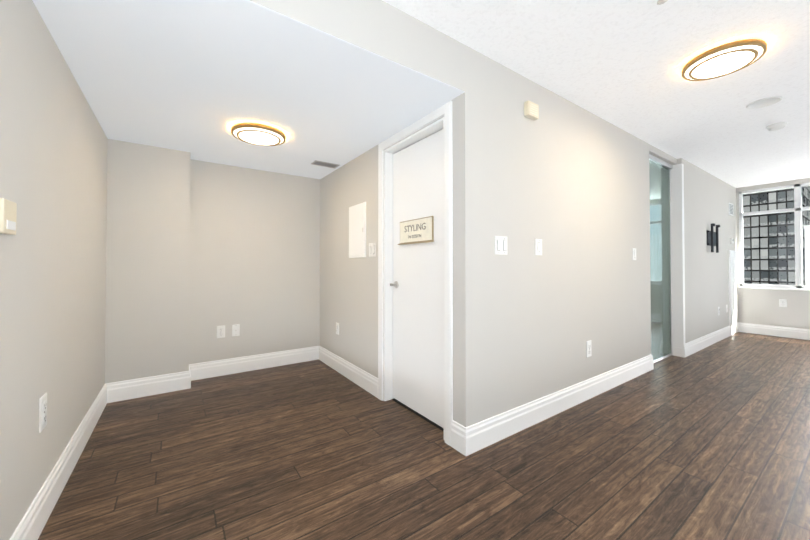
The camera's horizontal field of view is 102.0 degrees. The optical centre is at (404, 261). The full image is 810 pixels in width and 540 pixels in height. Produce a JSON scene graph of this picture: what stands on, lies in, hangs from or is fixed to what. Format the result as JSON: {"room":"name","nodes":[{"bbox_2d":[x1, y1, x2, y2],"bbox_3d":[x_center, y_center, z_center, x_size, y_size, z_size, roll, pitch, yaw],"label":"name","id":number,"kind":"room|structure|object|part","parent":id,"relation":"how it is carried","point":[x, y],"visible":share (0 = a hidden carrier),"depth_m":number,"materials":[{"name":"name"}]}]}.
{"room":"empty apartment","nodes":[
{"label":"empty apartment","id":0,"kind":"room"},
{"bbox_2d":[0,0,107,539],"bbox_3d":[-0.887,-0.108,0.283,0.150,2.543,8.200,0,-1,-35],"label":"wall","id":1,"kind":"structure","parent":0,"point":[53,159],"depth_m":1.48,"materials":[{"name":"paint"}]},
{"bbox_2d":[0,198,16,234],"bbox_3d":[-1.365,-0.154,1.123,0.025,0.115,0.108,0,-1,-35],"label":"thermostat","id":2,"kind":"object","parent":1,"relation":"attached to","point":[8,212],"visible":1,"depth_m":1.11,"materials":[{"name":"beige plastic"}]},
{"bbox_2d":[39,393,46,432],"bbox_3d":[-1.631,0.679,1.480,0.010,0.150,0.085,0,-1,-35],"label":"electrical outlet","id":3,"kind":"object","parent":1,"relation":"attached to","point":[42,411],"visible":1,"depth_m":1.46,"materials":[{"name":"white plastic"}]},
{"bbox_2d":[10,383,109,539],"bbox_3d":[-0.548,1.077,-0.074,0.017,0.165,6.950,0,-1,-35],"label":"baseboard","id":4,"kind":"structure","parent":1,"relation":"attached to","point":[32,523],"depth_m":1.65,"materials":[{"name":"white wood"}]},
{"bbox_2d":[105,139,319,382],"bbox_3d":[-1.797,-0.068,3.543,2.083,2.543,0.390,0,-1,-35],"label":"wall","id":5,"kind":"structure","parent":0,"point":[198,252],"depth_m":3.38,"materials":[{"name":"paint"}]},
{"bbox_2d":[110,366,193,402],"bbox_3d":[-2.272,1.114,2.950,0.580,0.165,0.017,0,-1,-35],"label":"baseboard","id":6,"kind":"structure","parent":5,"relation":"attached to","point":[153,385],"depth_m":2.94,"materials":[{"name":"white wood"}]},
{"bbox_2d":[217,325,224,337],"bbox_3d":[-1.951,0.741,3.475,0.078,0.128,0.010,0,-1,-35],"label":"electrical outlet","id":7,"kind":"object","parent":5,"relation":"attached to","point":[220,331],"visible":1,"depth_m":3.47,"materials":[{"name":"white plastic"}]},
{"bbox_2d":[232,324,239,335],"bbox_3d":[-1.833,0.742,3.553,0.074,0.124,0.015,0,-1,-35],"label":"outlet","id":8,"kind":"object","parent":5,"relation":"attached to","point":[236,330],"visible":1,"depth_m":3.56,"materials":[{"name":"white plastic"}]},
{"bbox_2d":[189,346,317,379],"bbox_3d":[-1.641,1.123,3.680,1.327,0.165,0.017,0,-1,-35],"label":"baseboard","id":9,"kind":"structure","parent":5,"relation":"attached to","point":[203,370],"depth_m":3.64,"materials":[{"name":"white wood"}]},
{"bbox_2d":[32,0,464,178],"bbox_3d":[-1.151,-1.077,2.523,1.963,0.043,2.521,0,-1,-35],"label":"ceiling","id":10,"kind":"structure","parent":0,"point":[198,79],"depth_m":1.94,"materials":[{"name":"white paint"}]},
{"bbox_2d":[231,123,285,145],"bbox_3d":[-1.189,-1.029,2.674,0.444,0.056,0.444,0,-1,-35],"label":"ceiling light","id":11,"kind":"object","parent":10,"relation":"in","point":[258,134],"visible":1,"depth_m":2.60,"materials":[{"name":"gold metal"}]},
{"bbox_2d":[311,160,339,167],"bbox_3d":[-0.851,-1.043,3.506,0.270,0.008,0.140,0,-1,-35],"label":"ceiling vent","id":12,"kind":"object","parent":10,"relation":"in","point":[324,164],"visible":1,"depth_m":3.50,"materials":[{"name":"grey metal"}]},
{"bbox_2d":[320,45,478,426],"bbox_3d":[-0.296,-0.073,3.105,0.120,2.543,2.523,0,-1,-35],"label":"wall","id":13,"kind":"structure","parent":0,"point":[348,295],"depth_m":2.96,"materials":[{"name":"paint"}]},
{"bbox_2d":[336,322,338,334],"bbox_3d":[-0.750,0.740,3.634,0.010,0.125,0.078,0,-1,-35],"label":"outlet","id":14,"kind":"object","parent":13,"relation":"attached to","point":[337,328],"visible":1,"depth_m":3.63,"materials":[{"name":"white plastic"}]},
{"bbox_2d":[318,346,377,397],"bbox_3d":[-0.653,1.121,3.483,0.017,0.165,1.472,0,-1,-35],"label":"baseboard","id":15,"kind":"structure","parent":13,"relation":"attached to","point":[360,377],"depth_m":3.32,"materials":[{"name":"white wood"}]},
{"bbox_2d":[349,202,365,257],"bbox_3d":[-0.478,-0.305,3.245,0.022,0.525,0.360,0,-1,-35],"label":"box","id":16,"kind":"object","parent":13,"relation":"attached to","point":[357,230],"visible":1,"depth_m":3.21,"materials":[{"name":"white metal"}]},
{"bbox_2d":[369,243,375,256],"bbox_3d":[-0.303,-0.111,2.999,0.012,0.125,0.125,0,-1,-35],"label":"light switch","id":17,"kind":"object","parent":13,"relation":"attached to","point":[372,249],"visible":1,"depth_m":2.99,"materials":[{"name":"white plastic"}]},
{"bbox_2d":[378,101,452,445],"bbox_3d":[0.089,0.072,2.545,0.150,2.238,0.936,0,-1,-35],"label":"door","id":18,"kind":"structure","parent":13,"relation":"in","point":[415,222],"depth_m":2.55,"materials":[{"name":"white wood"}]},
{"bbox_3d":[-0.077,0.194,2.763,0.062,0.062,0.136,0,-1,-35],"label":"door handle","id":19,"kind":"part","parent":18,"relation":"part of","materials":[{"name":"silver metal"}]},
{"bbox_3d":[0.078,-0.245,2.577,0.003,0.169,0.416,0,-1,-35],"label":"sign door","id":20,"kind":"part","parent":18,"relation":"part of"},
{"bbox_2d":[398,241,433,244],"bbox_3d":[0.076,-0.149,2.575,0.030,0.008,0.438,0,-1,-35],"label":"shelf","id":21,"kind":"object","parent":18,"relation":"attached to","point":[400,242],"depth_m":2.56,"materials":[{"name":"beige wood"}]},
{"bbox_3d":[0.083,-0.245,2.581,0.012,0.183,0.430,0,-1,-35],"label":"sign door","id":22,"kind":"part","parent":18,"relation":"part of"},
{"bbox_3d":[0.124,0.118,2.568,0.055,2.147,0.754,0,-1,-35],"label":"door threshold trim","id":23,"kind":"part","parent":18,"relation":"part of","materials":[{"name":"white wood"}]},
{"bbox_2d":[38,322,809,539],"bbox_3d":[2.720,1.294,2.777,8.940,0.200,8.200,0,-1,-35],"label":"floor","id":24,"kind":"structure","parent":0,"point":[711,442],"depth_m":1.92,"materials":[{"name":"laminate"}]},
{"bbox_2d":[250,0,650,421],"bbox_3d":[0.733,-0.082,2.357,4.880,2.543,0.120,0,-1,-35],"label":"wall","id":25,"kind":"structure","parent":0,"point":[567,182],"depth_m":2.49,"materials":[{"name":"paint"}]},
{"bbox_2d":[495,236,507,254],"bbox_3d":[0.657,-0.112,2.225,0.125,0.125,0.012,0,-1,-35],"label":"double light switch","id":26,"kind":"object","parent":25,"relation":"attached to","point":[500,245],"visible":1,"depth_m":2.22,"materials":[{"name":"white plastic"}]},
{"bbox_2d":[524,100,538,119],"bbox_3d":[0.931,-1.112,2.409,0.125,0.105,0.042,0,-1,-35],"label":"door chime","id":27,"kind":"object","parent":25,"relation":"attached to","point":[531,110],"visible":1,"depth_m":2.39,"materials":[{"name":"beige plastic"}]},
{"bbox_2d":[530,103,537,115],"bbox_3d":[0.942,-1.112,2.393,0.090,0.070,0.002,0,-1,-35],"label":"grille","id":28,"kind":"object","parent":27,"relation":"attached to","point":[533,107],"depth_m":2.39,"materials":[{"name":"beige plastic"}]},
{"bbox_2d":[535,239,541,254],"bbox_3d":[1.012,-0.111,2.471,0.085,0.122,0.012,0,-1,-35],"label":"light switch","id":29,"kind":"object","parent":25,"relation":"attached to","point":[538,246],"visible":1,"depth_m":2.46,"materials":[{"name":"white plastic"}]},
{"bbox_2d":[451,354,653,455],"bbox_3d":[1.544,1.113,2.894,2.951,0.165,0.132,0,-1,-35],"label":"baseboard","id":30,"kind":"structure","parent":25,"relation":"attached to","point":[471,439],"depth_m":2.42,"materials":[{"name":"white wood"}]},
{"bbox_2d":[586,340,591,356],"bbox_3d":[1.623,0.766,2.888,0.085,0.140,0.010,0,-1,-35],"label":"electrical outlet","id":31,"kind":"object","parent":25,"relation":"attached to","point":[588,349],"visible":1,"depth_m":2.88,"materials":[{"name":"white plastic"}]},
{"bbox_2d":[632,248,635,259],"bbox_3d":[2.420,-0.082,3.452,0.085,0.125,0.012,0,-1,-35],"label":"switch","id":32,"kind":"object","parent":25,"relation":"attached to","point":[633,253],"visible":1,"depth_m":3.44,"materials":[{"name":"white plastic"}]},
{"bbox_2d":[649,154,672,362],"bbox_3d":[2.977,-0.029,3.935,1.208,2.464,0.060,0,-1,-35],"label":"door glass","id":33,"kind":"object","parent":25,"relation":"attached to","point":[661,264],"depth_m":4.09,"materials":[{"name":"clear glass"}]},
{"bbox_3d":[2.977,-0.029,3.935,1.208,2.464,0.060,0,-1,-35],"label":"sliding door track rail","id":34,"kind":"part","parent":33,"relation":"part of","materials":[{"name":"clear glass"}]},
{"bbox_2d":[382,0,809,198],"bbox_3d":[2.720,-1.448,2.811,8.940,0.200,8.200,0,-1,-35],"label":"ceiling","id":35,"kind":"structure","parent":0,"point":[620,64],"depth_m":2.25,"materials":[{"name":"white paint"}]},
{"bbox_2d":[657,0,666,4],"bbox_3d":[1.289,-1.334,1.643,0.070,0.057,0.070,0,-1,-35],"label":"sprinkler","id":36,"kind":"object","parent":35,"relation":"attached to","point":[659,2],"visible":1,"depth_m":1.65,"materials":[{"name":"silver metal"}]},
{"bbox_2d":[682,39,766,80],"bbox_3d":[2.108,-1.328,2.182,0.446,0.056,0.446,0,-1,-35],"label":"ceiling light","id":37,"kind":"object","parent":35,"relation":"in","point":[724,59],"visible":1,"depth_m":2.12,"materials":[{"name":"gold metal"}]},
{"bbox_2d":[746,96,782,108],"bbox_3d":[3.036,-1.345,2.774,0.210,0.008,0.210,0,-1,-35],"label":"speaker","id":38,"kind":"object","parent":35,"relation":"attached to","point":[763,102],"visible":1,"depth_m":2.76},
{"bbox_2d":[766,122,786,130],"bbox_3d":[3.643,-1.322,3.215,0.136,0.042,0.136,0,-1,-35],"label":"smoke detector","id":39,"kind":"object","parent":35,"relation":"attached to","point":[776,126],"visible":0.98,"depth_m":3.19,"materials":[{"name":"white plastic"}]},
{"bbox_2d":[649,144,676,164],"bbox_3d":[3.108,-1.297,4.026,0.910,0.073,0.120,0,-1,-35],"label":"wall","id":40,"kind":"structure","parent":0,"point":[661,155],"depth_m":3.96,"materials":[{"name":"paint"}]},
{"bbox_2d":[661,158,737,342],"bbox_3d":[4.651,-0.049,5.087,2.850,2.543,0.217,0,-1,-35],"label":"wall","id":41,"kind":"structure","parent":0,"point":[708,197],"depth_m":4.74,"materials":[{"name":"paint"}]},
{"bbox_2d":[662,163,684,355],"bbox_3d":[3.505,-0.022,4.280,0.072,2.470,0.211,0,-1,-35],"label":"door frame","id":42,"kind":"structure","parent":41,"relation":"attached to","point":[678,254],"depth_m":4.22,"materials":[{"name":"white wood"}]},
{"bbox_2d":[679,322,738,357],"bbox_3d":[4.690,1.139,4.975,2.837,0.165,0.047,0,-1,-35],"label":"baseboard","id":43,"kind":"structure","parent":41,"relation":"attached to","point":[694,346],"depth_m":4.68,"materials":[{"name":"white wood"}]},
{"bbox_2d":[707,223,719,252],"bbox_3d":[4.607,-0.350,4.882,0.480,0.420,0.075,0,-1,-35],"label":"wall decoration","id":44,"kind":"object","parent":41,"relation":"attached to","point":[712,238],"visible":1,"depth_m":4.83,"materials":[{"name":"black metal"}]},
{"bbox_2d":[728,203,733,215],"bbox_3d":[5.558,-0.896,5.588,0.300,0.200,0.014,0,-1,-35],"label":"air vent","id":45,"kind":"object","parent":41,"relation":"in","point":[730,209],"visible":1,"depth_m":5.57,"materials":[{"name":"white plastic"}]},
{"bbox_2d":[728,250,736,325],"bbox_3d":[5.610,0.439,5.602,0.450,1.270,0.024,0,-1,-35],"label":"panel","id":46,"kind":"object","parent":41,"relation":"attached to","point":[732,287],"visible":0.96,"depth_m":5.54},
{"bbox_2d":[650,178,809,328],"bbox_3d":[6.326,-0.046,5.305,0.150,2.543,7.900,0,-1,-35],"label":"wall","id":47,"kind":"structure","parent":0,"point":[758,306],"depth_m":5.50,"materials":[{"name":"paint"}]},
{"bbox_2d":[650,202,661,282],"bbox_3d":[4.932,-0.389,7.286,0.080,1.676,3.063,0,-1,-35],"label":"window","id":48,"kind":"structure","parent":47,"relation":"in","point":[657,222],"depth_m":6.82,"materials":[{"name":"clear glass"}]},
{"bbox_2d":[650,283,809,290],"bbox_3d":[6.261,0.440,5.253,0.050,0.030,7.900,0,-1,-35],"label":"window sill","id":49,"kind":"structure","parent":47,"relation":"attached to","point":[770,288],"depth_m":5.42,"materials":[{"name":"white wood"}]},
{"bbox_2d":[739,322,809,339],"bbox_3d":[7.186,1.126,3.909,0.017,0.165,4.590,0,-1,-35],"label":"baseboard","id":50,"kind":"structure","parent":47,"relation":"attached to","point":[788,332],"depth_m":5.42,"materials":[{"name":"white wood"}]},
{"bbox_2d":[739,182,809,288],"bbox_3d":[7.260,-0.429,3.942,0.080,1.676,4.590,0,-1,-35],"label":"window","id":51,"kind":"structure","parent":47,"relation":"in","point":[798,209],"depth_m":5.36,"materials":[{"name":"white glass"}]},
{"bbox_2d":[779,299,786,306],"bbox_3d":[6.184,0.676,5.362,0.009,0.125,0.080,0,-1,-35],"label":"outlet","id":52,"kind":"object","parent":47,"relation":"attached to","point":[782,302],"visible":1,"depth_m":5.36,"materials":[{"name":"white plastic"}]},
{"label":"outside","id":53,"kind":"structure","parent":0,"visible":0},
{"bbox_2d":[803,225,809,285],"bbox_3d":[6.954,0.426,5.797,1.450,2.110,7.600,0,-1,-35],"label":"screen","id":54,"kind":"object","parent":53,"point":[807,257],"depth_m":5.63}
]}

